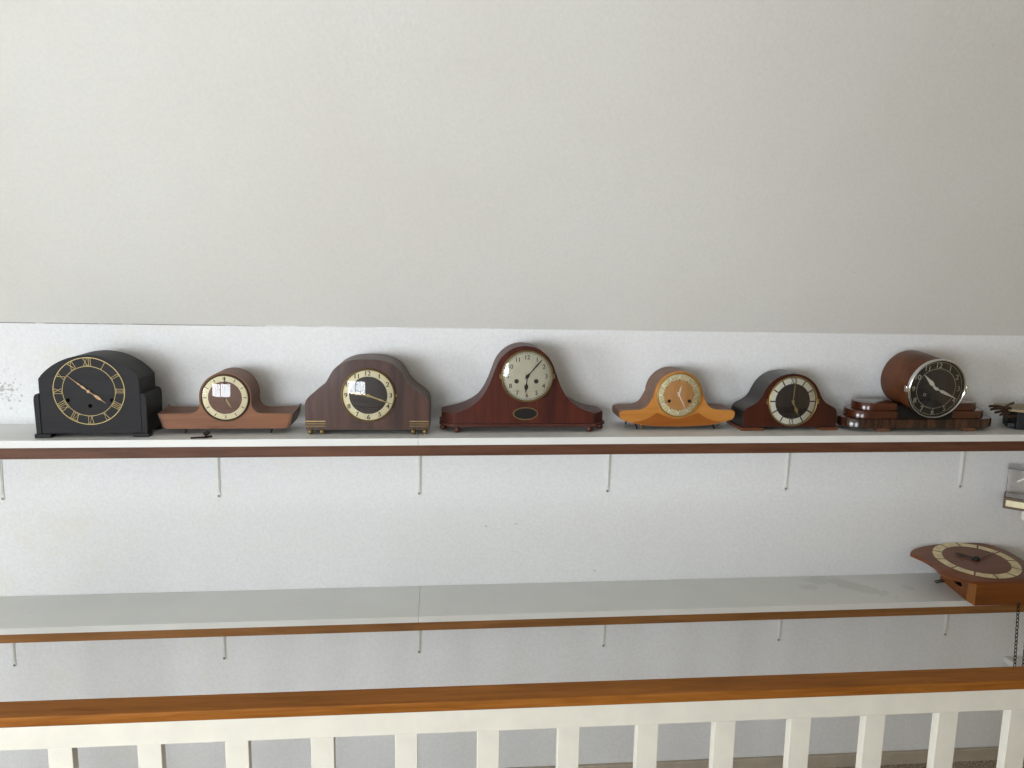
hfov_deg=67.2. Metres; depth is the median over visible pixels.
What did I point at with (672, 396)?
mantel clock
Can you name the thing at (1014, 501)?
glass case
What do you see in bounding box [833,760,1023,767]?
floor
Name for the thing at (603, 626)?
shelf bracket
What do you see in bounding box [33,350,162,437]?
mantel clock
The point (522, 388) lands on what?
mantel clock
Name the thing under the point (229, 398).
mantel clock
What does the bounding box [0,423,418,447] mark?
shelf board
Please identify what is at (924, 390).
mantel clock
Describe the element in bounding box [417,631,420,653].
shelf bracket
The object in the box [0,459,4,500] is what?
shelf bracket
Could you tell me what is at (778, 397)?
mantel clock
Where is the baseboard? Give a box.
[513,746,998,767]
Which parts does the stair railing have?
rail, handrail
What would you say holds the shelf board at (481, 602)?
attached to the wall
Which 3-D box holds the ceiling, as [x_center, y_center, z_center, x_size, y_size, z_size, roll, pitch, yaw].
[-0.035,-0.427,-0.143,6.700,1.280,4.460,0,9,-5]
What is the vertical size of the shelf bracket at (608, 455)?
0.194 m
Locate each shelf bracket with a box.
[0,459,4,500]
[11,643,16,666]
[215,458,220,497]
[221,637,225,659]
[417,456,420,494]
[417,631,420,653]
[601,625,605,646]
[605,454,610,492]
[777,619,781,641]
[784,453,789,490]
[943,614,948,635]
[958,451,965,487]
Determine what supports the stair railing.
on the floor
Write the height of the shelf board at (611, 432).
0.024 m
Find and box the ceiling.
[0,0,1023,335]
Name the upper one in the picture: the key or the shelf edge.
the key
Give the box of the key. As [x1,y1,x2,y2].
[190,431,211,438]
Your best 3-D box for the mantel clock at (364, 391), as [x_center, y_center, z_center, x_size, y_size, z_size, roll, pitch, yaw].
[-0.382,0.025,2.068,0.323,0.199,0.142,0,9,-4]
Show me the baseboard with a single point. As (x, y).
(972, 753)
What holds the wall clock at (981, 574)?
on the shelf board at (481, 602)
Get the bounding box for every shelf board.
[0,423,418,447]
[0,586,419,634]
[418,420,1023,444]
[419,573,991,622]
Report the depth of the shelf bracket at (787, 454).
2.31 m
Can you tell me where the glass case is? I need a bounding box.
[1002,463,1023,518]
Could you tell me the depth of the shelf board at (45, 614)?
2.09 m
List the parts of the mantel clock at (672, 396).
panel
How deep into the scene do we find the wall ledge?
2.47 m
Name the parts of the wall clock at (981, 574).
plate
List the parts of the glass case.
frame, panel, glass lid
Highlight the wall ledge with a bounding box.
[1004,656,1023,666]
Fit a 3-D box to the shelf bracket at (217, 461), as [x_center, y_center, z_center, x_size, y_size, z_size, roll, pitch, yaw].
[-0.815,0.237,2.070,0.014,0.194,0.170,0,9,-5]
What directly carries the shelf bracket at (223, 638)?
attached to the wall
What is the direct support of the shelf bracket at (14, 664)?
attached to the wall
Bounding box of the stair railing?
[0,666,1023,767]
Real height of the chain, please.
0.406 m
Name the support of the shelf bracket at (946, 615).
attached to the wall
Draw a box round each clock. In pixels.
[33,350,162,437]
[158,367,300,433]
[305,354,430,433]
[439,342,603,431]
[612,367,734,428]
[727,369,837,430]
[836,350,991,431]
[910,543,1023,605]
[989,402,1023,429]
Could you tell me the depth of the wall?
2.26 m
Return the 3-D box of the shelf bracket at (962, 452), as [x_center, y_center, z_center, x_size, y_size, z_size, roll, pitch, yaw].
[1.391,0.239,2.281,0.014,0.194,0.170,0,9,-5]
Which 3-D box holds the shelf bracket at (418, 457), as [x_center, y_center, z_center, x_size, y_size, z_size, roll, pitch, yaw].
[-0.258,0.238,2.123,0.014,0.194,0.170,0,9,-5]
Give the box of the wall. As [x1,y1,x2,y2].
[0,322,1023,767]
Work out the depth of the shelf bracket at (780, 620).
2.40 m
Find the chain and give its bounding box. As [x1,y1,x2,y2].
[1013,603,1019,666]
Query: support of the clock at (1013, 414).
on the shelf board at (611, 432)

